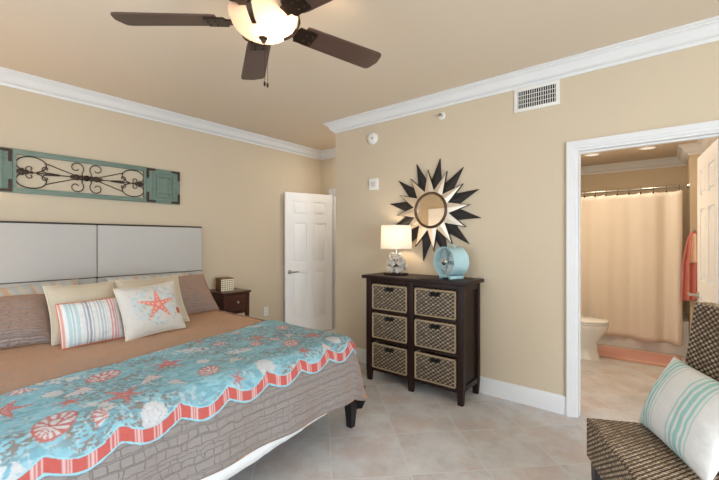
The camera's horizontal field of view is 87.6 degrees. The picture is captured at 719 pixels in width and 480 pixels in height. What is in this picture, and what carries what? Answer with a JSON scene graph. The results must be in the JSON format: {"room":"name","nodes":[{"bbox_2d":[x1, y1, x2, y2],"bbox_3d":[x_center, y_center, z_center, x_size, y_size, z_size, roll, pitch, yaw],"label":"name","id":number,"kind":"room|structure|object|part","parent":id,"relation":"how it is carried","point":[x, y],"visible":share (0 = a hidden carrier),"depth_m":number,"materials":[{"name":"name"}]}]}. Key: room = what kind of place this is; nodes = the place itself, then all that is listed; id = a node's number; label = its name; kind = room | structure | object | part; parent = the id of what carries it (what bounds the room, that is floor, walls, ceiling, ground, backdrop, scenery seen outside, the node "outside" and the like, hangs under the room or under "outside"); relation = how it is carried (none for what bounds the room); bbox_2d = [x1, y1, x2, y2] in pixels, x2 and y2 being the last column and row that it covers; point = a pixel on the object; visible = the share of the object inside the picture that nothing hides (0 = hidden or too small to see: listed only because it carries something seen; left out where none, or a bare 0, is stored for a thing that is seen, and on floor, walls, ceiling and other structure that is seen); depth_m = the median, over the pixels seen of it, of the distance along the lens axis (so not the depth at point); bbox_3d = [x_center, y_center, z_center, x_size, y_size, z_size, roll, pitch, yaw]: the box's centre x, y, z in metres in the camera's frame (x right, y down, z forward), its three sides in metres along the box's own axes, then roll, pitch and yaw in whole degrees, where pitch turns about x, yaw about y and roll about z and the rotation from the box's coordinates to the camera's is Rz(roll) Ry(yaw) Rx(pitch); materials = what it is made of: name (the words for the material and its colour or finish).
{"room":"bedroom","nodes":[
{"label":"bedroom","id":0,"kind":"room"},
{"bbox_2d":[0,85,320,321],"bbox_3d":[-2.253,-0.010,3.986,0.120,2.740,5.320,0,0,39],"label":"wall","id":1,"kind":"structure","parent":0,"point":[231,189],"depth_m":4.15,"materials":[{"name":"beige paint"}]},
{"bbox_2d":[0,147,179,204],"bbox_3d":[-2.544,-0.575,3.499,0.034,0.366,1.732,0,0,39],"label":"wall art","id":2,"kind":"object","parent":1,"relation":"attached to","point":[161,186],"visible":1,"depth_m":3.52,"materials":[{"name":"teal paint"}]},
{"bbox_3d":[-2.979,-0.575,2.962,0.034,0.366,0.350,0,0,39],"label":"panel","id":3,"kind":"part","parent":2,"relation":"part of","materials":[{"name":"teal paint"}]},
{"bbox_3d":[-2.549,-0.575,3.501,0.024,0.366,1.030,0,0,39],"label":"frame","id":4,"kind":"part","parent":2,"relation":"part of","materials":[{"name":"teal paint"}]},
{"bbox_3d":[-2.109,-0.575,4.036,0.034,0.366,0.350,0,0,39],"label":"panel","id":5,"kind":"part","parent":2,"relation":"part of","materials":[{"name":"teal paint"}]},
{"bbox_2d":[264,307,267,315],"bbox_3d":[-1.271,0.970,5.096,0.010,0.120,0.074,0,0,39],"label":"wall outlet","id":6,"kind":"object","parent":1,"relation":"attached to","point":[265,308],"visible":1,"depth_m":5.09,"materials":[{"name":"white plastic"}]},
{"bbox_2d":[284,192,331,330],"bbox_3d":[-0.716,0.337,5.467,0.768,2.030,0.108,0,0,-33],"label":"door","id":7,"kind":"structure","parent":1,"relation":"in","point":[307,217],"depth_m":5.46,"materials":[{"name":"white paint"}]},
{"bbox_2d":[321,157,335,194],"bbox_3d":[-0.065,-0.010,5.560,1.300,2.740,0.120,0,0,39],"label":"wall","id":8,"kind":"structure","parent":0,"point":[328,166],"depth_m":5.82,"materials":[{"name":"beige paint"}]},
{"bbox_2d":[329,189,335,328],"bbox_3d":[-0.074,0.290,5.550,0.920,2.140,0.146,0,0,39],"label":"trim","id":9,"kind":"structure","parent":8,"relation":"attached to","point":[332,192],"depth_m":5.75,"materials":[{"name":"white paint"}]},
{"bbox_2d":[0,0,718,149],"bbox_3d":[0.435,-1.430,1.809,7.040,0.100,5.320,0,0,39],"label":"ceiling","id":10,"kind":"structure","parent":0,"point":[426,47],"depth_m":2.70,"materials":[{"name":"paint"}]},
{"bbox_2d":[110,0,380,87],"bbox_3d":[-0.427,-1.058,1.791,1.331,0.645,1.359,0,0,39],"label":"ceiling fan","id":11,"kind":"object","parent":10,"relation":"hanging from","point":[262,23],"visible":1,"depth_m":1.80,"materials":[{"name":"brown wood"}]},
{"bbox_3d":[-0.925,-1.060,1.802,0.492,0.008,0.152,0,11,-1],"label":"blade","id":12,"kind":"part","parent":11,"relation":"part of","materials":[{"name":"brown wood"}]},
{"bbox_3d":[-0.622,-1.060,2.244,0.152,0.008,0.492,-12,4,-20],"label":"blade","id":13,"kind":"part","parent":11,"relation":"part of","materials":[{"name":"brown wood"}]},
{"bbox_3d":[-0.464,-1.033,1.810,0.328,0.114,0.328,0,0,39],"label":"lamp shade","id":14,"kind":"part","parent":11,"relation":"part of","materials":[{"name":"white glass"}]},
{"bbox_3d":[-0.096,-1.060,1.533,0.492,0.008,0.152,0,-11,37],"label":"blade","id":15,"kind":"part","parent":11,"relation":"part of","materials":[{"name":"brown wood"}]},
{"bbox_3d":[-0.096,-1.060,2.088,0.492,0.008,0.152,0,-11,-37],"label":"blade","id":16,"kind":"part","parent":11,"relation":"part of","materials":[{"name":"brown wood"}]},
{"bbox_2d":[227,328,685,479],"bbox_3d":[1.140,1.410,2.679,7.200,0.100,7.800,0,0,39],"label":"floor","id":17,"kind":"structure","parent":0,"point":[398,433],"depth_m":2.59,"materials":[{"name":"tile"}]},
{"bbox_2d":[0,221,365,479],"bbox_3d":[-1.536,0.603,2.762,2.513,1.515,2.080,0,0,39],"label":"bed","id":18,"kind":"object","parent":17,"relation":"on","point":[31,253],"visible":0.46,"depth_m":3.41,"materials":[{"name":"fabric"}]},
{"bbox_3d":[-2.792,0.105,3.118,0.050,0.488,1.021,0,0,39],"label":"headboard panel","id":19,"kind":"part","parent":18,"relation":"part of","materials":[{"name":"grey fabric"}]},
{"bbox_3d":[-2.792,0.728,3.118,0.050,0.745,1.021,0,0,39],"label":"headboard panel","id":20,"kind":"part","parent":18,"relation":"part of","materials":[{"name":"grey fabric"}]},
{"bbox_3d":[-2.493,0.477,3.538,0.048,1.265,2.080,0,0,39],"label":"headboard","id":21,"kind":"part","parent":18,"relation":"part of","materials":[{"name":"fabric"}]},
{"bbox_3d":[-2.145,0.105,3.916,0.050,0.488,1.021,0,0,39],"label":"headboard panel","id":22,"kind":"part","parent":18,"relation":"part of","materials":[{"name":"grey fabric"}]},
{"bbox_3d":[-2.145,0.728,3.916,0.050,0.745,1.021,0,0,39],"label":"headboard panel","id":23,"kind":"part","parent":18,"relation":"part of","materials":[{"name":"grey fabric"}]},
{"bbox_2d":[0,310,367,479],"bbox_3d":[-1.501,0.925,2.684,2.434,0.454,2.080,0,0,39],"label":"bedspread","id":24,"kind":"object","parent":18,"relation":"on","point":[190,450],"visible":0.44,"depth_m":2.08,"materials":[{"name":"beige fabric"}]},
{"bbox_2d":[0,294,50,349],"bbox_3d":[-2.406,0.553,2.523,0.331,0.324,0.540,0,0,45],"label":"pillow sham","id":25,"kind":"object","parent":24,"relation":"on","point":[24,319],"visible":0.89,"depth_m":2.54,"materials":[{"name":"beige fabric"}]},
{"bbox_2d":[0,278,79,296],"bbox_3d":[-2.624,0.538,3.011,0.318,0.388,0.800,0,0,32],"label":"sleeping pillow","id":26,"kind":"object","parent":24,"relation":"on","point":[36,288],"visible":0.2,"depth_m":3.04,"materials":[{"name":"fabric"}]},
{"bbox_2d":[43,280,115,345],"bbox_3d":[-2.007,0.517,2.752,0.228,0.390,0.461,0,0,37],"label":"euro pillow","id":27,"kind":"object","parent":24,"relation":"on","point":[54,295],"visible":0.48,"depth_m":2.68,"materials":[{"name":"fabric"}]},
{"bbox_2d":[55,297,124,349],"bbox_3d":[-1.858,0.567,2.608,0.173,0.293,0.394,0,0,38],"label":"lumbar pillow","id":28,"kind":"object","parent":24,"relation":"on","point":[82,323],"visible":0.98,"depth_m":2.55,"materials":[{"name":"fabric"}]},
{"bbox_2d":[106,272,188,287],"bbox_3d":[-2.029,0.530,3.734,0.305,0.355,0.780,0,0,41],"label":"sleeping pillow","id":29,"kind":"object","parent":24,"relation":"on","point":[185,273],"visible":0.09,"depth_m":3.70,"materials":[{"name":"fabric"}]},
{"bbox_2d":[113,281,185,340],"bbox_3d":[-1.583,0.527,2.852,0.206,0.384,0.456,0,0,28],"label":"starfish pillow","id":30,"kind":"object","parent":24,"relation":"on","point":[151,309],"visible":1,"depth_m":2.78,"materials":[{"name":"fabric"}]},
{"bbox_2d":[115,275,189,321],"bbox_3d":[-1.710,0.515,3.126,0.228,0.394,0.511,0,0,36],"label":"euro pillow","id":31,"kind":"object","parent":24,"relation":"on","point":[143,282],"visible":0.27,"depth_m":3.21,"materials":[{"name":"fabric"}]},
{"bbox_2d":[0,320,355,479],"bbox_3d":[-0.977,0.815,2.226,0.964,0.262,1.967,0,0,39],"label":"quilt","id":32,"kind":"object","parent":24,"relation":"on","point":[67,425],"visible":1,"depth_m":1.75,"materials":[{"name":"fabric"}]},
{"bbox_2d":[151,274,218,314],"bbox_3d":[-1.755,0.533,3.545,0.299,0.354,0.800,0,0,33],"label":"pillow sham","id":33,"kind":"object","parent":24,"relation":"on","point":[196,295],"visible":0.4,"depth_m":3.65,"materials":[{"name":"beige fabric"}]},
{"bbox_3d":[-0.063,1.265,2.734,0.072,0.190,0.072,0,0,39],"label":"leg","id":34,"kind":"part","parent":18,"relation":"part of","materials":[{"name":"black wood"}]},
{"bbox_2d":[209,288,250,315],"bbox_3d":[-1.541,0.973,4.375,0.458,0.775,0.360,0,0,39],"label":"nightstand","id":35,"kind":"object","parent":17,"relation":"on","point":[236,301],"visible":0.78,"depth_m":4.24,"materials":[{"name":"brown wood"}]},
{"bbox_2d":[215,277,233,290],"bbox_3d":[-1.569,0.511,4.360,0.158,0.145,0.161,0,0,-43],"label":"box","id":36,"kind":"object","parent":35,"relation":"on","point":[222,283],"visible":1,"depth_m":4.30,"materials":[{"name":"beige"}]},
{"bbox_3d":[-1.571,0.447,4.361,0.158,0.015,0.158,0,0,-43],"label":"lid","id":37,"kind":"part","parent":36,"relation":"part of","materials":[{"name":"brown wood"}]},
{"bbox_3d":[-1.496,0.984,4.152,0.040,0.752,0.040,0,0,39],"label":"leg","id":38,"kind":"part","parent":35,"relation":"part of","materials":[{"name":"brown wood"}]},
{"bbox_3d":[-1.406,0.715,4.265,0.046,0.194,0.256,0,0,39],"label":"drawer","id":39,"kind":"part","parent":35,"relation":"part of","materials":[{"name":"brown wood"}]},
{"bbox_3d":[-1.313,0.984,4.377,0.040,0.752,0.040,0,0,39],"label":"leg","id":40,"kind":"part","parent":35,"relation":"part of","materials":[{"name":"brown wood"}]},
{"bbox_2d":[362,272,483,406],"bbox_3d":[0.560,0.850,3.488,1.070,1.020,0.397,0,0,39],"label":"dresser","id":41,"kind":"object","parent":17,"relation":"on","point":[467,321],"visible":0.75,"depth_m":3.28,"materials":[{"name":"brown wood"}]},
{"bbox_3d":[0.103,0.866,3.671,0.060,0.988,0.045,0,0,39],"label":"leg","id":42,"kind":"part","parent":41,"relation":"part of","materials":[{"name":"brown wood"}]},
{"bbox_2d":[372,341,406,375],"bbox_3d":[0.370,1.111,3.629,0.404,0.242,0.315,0,0,39],"label":"basket","id":43,"kind":"object","parent":41,"relation":"on","point":[385,356],"visible":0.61,"depth_m":3.52,"materials":[{"name":"beige wicker"}]},
{"bbox_2d":[372,283,406,312],"bbox_3d":[0.370,0.544,3.629,0.404,0.242,0.315,0,0,39],"label":"basket","id":44,"kind":"object","parent":41,"relation":"on","point":[388,297],"visible":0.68,"depth_m":3.51,"materials":[{"name":"beige wicker"}]},
{"bbox_2d":[372,312,406,343],"bbox_3d":[0.370,0.822,3.629,0.404,0.242,0.315,0,0,39],"label":"basket","id":45,"kind":"object","parent":41,"relation":"on","point":[390,327],"visible":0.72,"depth_m":3.51,"materials":[{"name":"beige wicker"}]},
{"bbox_2d":[381,225,411,275],"bbox_3d":[0.360,0.099,3.678,0.306,0.482,0.306,0,0,39],"label":"table lamp","id":46,"kind":"object","parent":41,"relation":"on","point":[395,237],"visible":1,"depth_m":3.58,"materials":[{"name":"white fabric"}]},
{"bbox_3d":[0.360,-0.029,3.678,0.306,0.226,0.306,0,0,39],"label":"lamp shade","id":47,"kind":"part","parent":46,"relation":"part of","materials":[{"name":"beige fabric"}]},
{"bbox_3d":[0.360,0.332,3.678,0.200,0.016,0.140,0,0,39],"label":"plate","id":48,"kind":"part","parent":46,"relation":"part of","materials":[{"name":"brown wood"}]},
{"bbox_3d":[0.467,0.866,3.373,0.065,0.988,0.040,0,0,39],"label":"post","id":49,"kind":"part","parent":41,"relation":"part of","materials":[{"name":"brown wood"}]},
{"bbox_2d":[372,308,455,323],"bbox_3d":[0.566,0.680,3.496,0.880,0.026,0.345,0,0,39],"label":"shelf","id":50,"kind":"object","parent":41,"relation":"attached to","point":[410,315],"depth_m":3.34,"materials":[{"name":"brown wood"}]},
{"bbox_2d":[372,337,455,356],"bbox_3d":[0.566,0.957,3.496,0.880,0.026,0.345,0,0,39],"label":"shelf","id":51,"kind":"object","parent":41,"relation":"attached to","point":[410,346],"depth_m":3.35,"materials":[{"name":"brown wood"}]},
{"bbox_3d":[0.465,0.394,3.371,0.880,0.043,0.024,0,0,39],"label":"rail","id":52,"kind":"part","parent":41,"relation":"part of","materials":[{"name":"brown wood"}]},
{"bbox_2d":[372,367,456,392],"bbox_3d":[0.566,1.247,3.496,0.880,0.026,0.345,0,0,39],"label":"shelf","id":53,"kind":"object","parent":41,"relation":"attached to","point":[411,379],"depth_m":3.34,"materials":[{"name":"brown wood"}]},
{"bbox_2d":[414,350,455,388],"bbox_3d":[0.738,1.111,3.332,0.404,0.242,0.315,0,0,39],"label":"basket","id":54,"kind":"object","parent":41,"relation":"on","point":[439,369],"visible":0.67,"depth_m":3.22,"materials":[{"name":"beige wicker"}]},
{"bbox_2d":[414,287,455,319],"bbox_3d":[0.738,0.544,3.332,0.404,0.242,0.315,0,0,39],"label":"basket","id":55,"kind":"object","parent":41,"relation":"on","point":[430,302],"visible":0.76,"depth_m":3.22,"materials":[{"name":"beige wicker"}]},
{"bbox_2d":[414,318,455,353],"bbox_3d":[0.738,0.822,3.332,0.404,0.242,0.315,0,0,39],"label":"basket","id":56,"kind":"object","parent":41,"relation":"on","point":[436,335],"visible":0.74,"depth_m":3.21,"materials":[{"name":"beige wicker"}]},
{"bbox_2d":[434,244,468,278],"bbox_3d":[0.808,0.188,3.312,0.182,0.303,0.264,0,0,-29],"label":"desk fan","id":57,"kind":"object","parent":41,"relation":"on","point":[449,262],"visible":1,"depth_m":3.26,"materials":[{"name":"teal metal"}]},
{"bbox_3d":[0.743,0.241,3.351,0.030,0.104,0.101,0,0,-42],"label":"blade","id":58,"kind":"part","parent":57,"relation":"part of","materials":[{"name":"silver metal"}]},
{"bbox_2d":[434,247,453,276],"bbox_3d":[0.735,0.190,3.271,0.005,0.265,0.265,0,0,-29],"label":"grille","id":59,"kind":"object","parent":57,"relation":"attached to","point":[448,271],"depth_m":3.28,"materials":[{"name":"silver metal"}]},
{"bbox_3d":[0.751,0.126,3.338,0.025,0.098,0.111,0,0,-8],"label":"blade","id":60,"kind":"part","parent":57,"relation":"part of","materials":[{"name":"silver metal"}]},
{"bbox_3d":[0.801,0.253,3.250,0.111,0.098,0.025,0,0,40],"label":"blade","id":61,"kind":"part","parent":57,"relation":"part of","materials":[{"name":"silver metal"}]},
{"bbox_3d":[0.834,0.866,3.079,0.060,0.988,0.045,0,0,39],"label":"leg","id":62,"kind":"part","parent":41,"relation":"part of","materials":[{"name":"brown wood"}]},
{"bbox_3d":[0.934,0.791,3.203,0.016,0.838,0.273,0,0,39],"label":"panel","id":63,"kind":"part","parent":41,"relation":"part of","materials":[{"name":"brown wood"}]},
{"bbox_3d":[0.938,0.401,3.200,0.040,0.058,0.273,0,0,39],"label":"rail","id":64,"kind":"part","parent":41,"relation":"part of","materials":[{"name":"brown wood"}]},
{"bbox_3d":[0.938,1.232,3.200,0.040,0.045,0.273,0,0,39],"label":"rail","id":65,"kind":"part","parent":41,"relation":"part of","materials":[{"name":"brown wood"}]},
{"bbox_3d":[1.034,0.866,3.326,0.060,0.988,0.045,0,0,39],"label":"leg","id":66,"kind":"part","parent":41,"relation":"part of","materials":[{"name":"brown wood"}]},
{"bbox_2d":[581,315,608,359],"bbox_3d":[2.513,0.975,4.437,0.743,0.770,0.420,0,0,39],"label":"toilet","id":67,"kind":"object","parent":17,"relation":"on","point":[593,329],"visible":0.34,"depth_m":4.24,"materials":[{"name":"white ceramic"}]},
{"bbox_3d":[2.589,0.947,4.376,0.543,0.019,0.380,0,0,39],"label":"seat","id":68,"kind":"part","parent":67,"relation":"part of","materials":[{"name":"white ceramic"}]},
{"bbox_3d":[2.590,0.920,4.375,0.545,0.025,0.380,0,0,39],"label":"lid","id":69,"kind":"part","parent":67,"relation":"part of","materials":[{"name":"white ceramic"}]},
{"bbox_2d":[597,344,681,366],"bbox_3d":[3.245,1.350,4.372,0.800,0.018,0.580,0,0,37],"label":"bath mat","id":70,"kind":"object","parent":17,"relation":"on","point":[605,351],"visible":0.84,"depth_m":4.35,"materials":[{"name":"orange fabric"}]},
{"bbox_2d":[597,312,688,356],"bbox_3d":[3.477,1.150,5.072,1.450,0.420,0.730,0,0,39],"label":"bathtub","id":71,"kind":"object","parent":17,"relation":"on","point":[610,340],"visible":0.27,"depth_m":4.55,"materials":[{"name":"white ceramic"}]},
{"bbox_2d":[586,302,718,479],"bbox_3d":[1.337,0.825,1.569,0.540,1.071,0.512,0,0,13],"label":"wicker chair","id":72,"kind":"object","parent":17,"relation":"on","point":[616,450],"visible":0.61,"depth_m":1.64,"materials":[{"name":"woven wicker"},{"name":"dark stained wood"}]},
{"bbox_3d":[1.161,1.212,1.825,0.048,0.295,0.048,0,0,13],"label":"leg","id":73,"kind":"part","parent":72,"relation":"part of","materials":[{"name":"brown wicker"}]},
{"bbox_3d":[1.309,0.980,1.576,0.482,0.192,0.512,0,0,13],"label":"seat","id":74,"kind":"part","parent":72,"relation":"part of","materials":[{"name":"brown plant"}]},
{"bbox_2d":[638,356,718,479],"bbox_3d":[1.374,0.717,1.563,0.208,0.323,0.500,0,0,13],"label":"striped pillow","id":75,"kind":"object","parent":72,"relation":"on","point":[681,408],"visible":1,"depth_m":1.48,"materials":[{"name":"fabric"}]},
{"bbox_3d":[1.522,0.589,1.526,0.161,0.600,0.512,0,0,13],"label":"backrest","id":76,"kind":"part","parent":72,"relation":"part of","materials":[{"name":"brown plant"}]},
{"bbox_2d":[336,41,718,395],"bbox_3d":[1.985,-0.010,2.690,5.740,2.740,0.120,0,0,39],"label":"wall","id":77,"kind":"structure","parent":0,"point":[516,162],"depth_m":3.19,"materials":[{"name":"beige paint"}]},
{"bbox_2d":[0,15,718,159],"bbox_3d":[0.435,-1.322,1.809,6.800,0.114,5.080,0,0,39],"label":"trim","id":78,"kind":"structure","parent":77,"relation":"attached to","point":[704,31],"depth_m":3.28,"materials":[{"name":"white paint"}]},
{"bbox_2d":[368,132,377,144],"bbox_3d":[0.137,-1.110,4.085,0.132,0.132,0.038,0,0,39],"label":"smoke detector","id":79,"kind":"object","parent":77,"relation":"attached to","point":[373,137],"visible":1,"depth_m":4.07,"materials":[{"name":"white plastic"}]},
{"bbox_2d":[369,178,378,190],"bbox_3d":[0.155,-0.605,4.077,0.115,0.125,0.028,0,0,39],"label":"door chime","id":80,"kind":"object","parent":77,"relation":"attached to","point":[373,183],"visible":1,"depth_m":4.06,"materials":[{"name":"white plastic"}]},
{"bbox_2d":[391,159,480,260],"bbox_3d":[0.690,-0.288,3.625,0.983,0.983,0.050,0,0,39],"label":"sunburst mirror","id":81,"kind":"object","parent":77,"relation":"attached to","point":[433,211],"visible":1,"depth_m":3.60,"materials":[{"name":"brown wood"}]},
{"bbox_2d":[414,192,446,228],"bbox_3d":[0.687,-0.288,3.622,0.356,0.356,0.042,0,0,39],"label":"mirror","id":82,"kind":"object","parent":81,"relation":"attached to","point":[430,208],"depth_m":3.62,"materials":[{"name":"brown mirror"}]},
{"bbox_2d":[438,112,445,119],"bbox_3d":[0.774,-1.185,3.562,0.072,0.072,0.048,0,0,39],"label":"sprinkler","id":83,"kind":"object","parent":77,"relation":"attached to","point":[441,115],"visible":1,"depth_m":3.56,"materials":[{"name":"white plastic"}]},
{"bbox_2d":[356,347,565,414],"bbox_3d":[0.930,1.288,4.063,2.511,0.145,0.954,0,0,39],"label":"baseboard","id":84,"kind":"structure","parent":77,"relation":"attached to","point":[545,400],"depth_m":3.12,"materials":[{"name":"white paint"}]},
{"bbox_2d":[514,79,559,112],"bbox_3d":[1.438,-1.165,3.048,0.344,0.196,0.012,0,0,39],"label":"air vent","id":85,"kind":"object","parent":77,"relation":"in","point":[546,94],"visible":1,"depth_m":3.04,"materials":[{"name":"white plastic"}]},
{"bbox_2d":[566,120,718,417],"bbox_3d":[2.026,0.302,2.641,0.983,2.116,0.146,0,0,39],"label":"trim","id":86,"kind":"structure","parent":77,"relation":"attached to","point":[709,129],"depth_m":2.87,"materials":[{"name":"white paint"}]},
{"bbox_2d":[581,165,686,313],"bbox_3d":[3.810,0.135,5.356,1.620,2.450,0.120,0,0,39],"label":"wall","id":87,"kind":"structure","parent":0,"point":[677,175],"depth_m":5.18,"materials":[{"name":"paint"}]},
{"bbox_2d":[581,140,697,166],"bbox_3d":[2.834,-1.140,4.152,1.860,0.100,3.220,0,0,39],"label":"ceiling","id":88,"kind":"structure","parent":0,"point":[669,149],"depth_m":4.78,"materials":[{"name":"paint"}]},
{"bbox_2d":[584,153,600,156],"bbox_3d":[2.968,-1.085,4.777,0.190,0.009,0.190,0,0,39],"label":"recessed light","id":89,"kind":"object","parent":88,"relation":"in","point":[589,154],"visible":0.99,"depth_m":4.76,"materials":[{"name":"white plastic"}]},
{"bbox_2d":[638,146,657,149],"bbox_3d":[3.403,-1.085,4.425,0.190,0.009,0.190,0,0,39],"label":"recessed light","id":90,"kind":"object","parent":88,"relation":"in","point":[645,147],"visible":0.99,"depth_m":4.41,"materials":[{"name":"white plastic"}]},
{"bbox_2d":[687,137,718,332],"bbox_3d":[3.448,0.135,3.654,0.280,2.450,3.220,0,0,39],"label":"wall","id":91,"kind":"structure","parent":0,"point":[692,161],"depth_m":4.29,"materials":[{"name":"paint"}]},
{"bbox_2d":[581,183,689,193],"bbox_3d":[3.244,-0.625,4.785,1.456,0.064,0.064,0,0,39],"label":"curtain rod","id":92,"kind":"object","parent":91,"relation":"attached to","point":[687,185],"visible":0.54,"depth_m":4.62,"materials":[{"name":"silver metal"}]},
{"bbox_2d":[581,185,682,345],"bbox_3d":[3.200,0.289,4.759,1.366,1.871,0.104,0,0,39],"label":"shower curtain","id":93,"kind":"object","parent":92,"relation":"hanging from","point":[631,244],"visible":0.7,"depth_m":4.61,"materials":[{"name":"beige fabric"}]},
{"bbox_2d":[581,137,716,174],"bbox_3d":[2.796,-1.032,4.105,1.620,0.114,3.100,0,0,39],"label":"trim","id":94,"kind":"structure","parent":91,"relation":"attached to","point":[684,151],"depth_m":5.04,"materials":[{"name":"white paint"}]},
{"bbox_2d":[687,138,718,303],"bbox_3d":[2.619,0.337,2.815,0.100,2.030,0.833,0,0,30],"label":"door","id":95,"kind":"structure","parent":91,"relation":"in","point":[708,161],"depth_m":2.76,"materials":[{"name":"white paint"}]},
{"bbox_3d":[2.775,0.452,3.120,0.063,0.060,0.146,0,0,34],"label":"handle","id":96,"kind":"part","parent":95,"relation":"part of","materials":[{"name":"silver metal"}]},
{"bbox_3d":[3.783,-0.090,4.235,0.044,0.044,0.096,0,0,39],"label":"towel hook","id":97,"kind":"object","parent":91,"relation":"attached to","visible":0},
{"bbox_2d":[681,232,696,300],"bbox_3d":[3.753,0.304,4.226,0.193,0.791,0.052,0,0,39],"label":"hanging towel","id":98,"kind":"object","parent":97,"relation":"hanging from","point":[689,270],"visible":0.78,"depth_m":4.24,"materials":[{"name":"red fabric"}]},
{"bbox_2d":[690,234,696,262],"bbox_3d":[3.758,0.096,4.203,0.041,0.326,0.063,0,0,-29],"label":"washcloth","id":99,"kind":"object","parent":98,"relation":"on","point":[694,238],"visible":0.87,"depth_m":4.20,"materials":[{"name":"beige fabric"}]}
]}

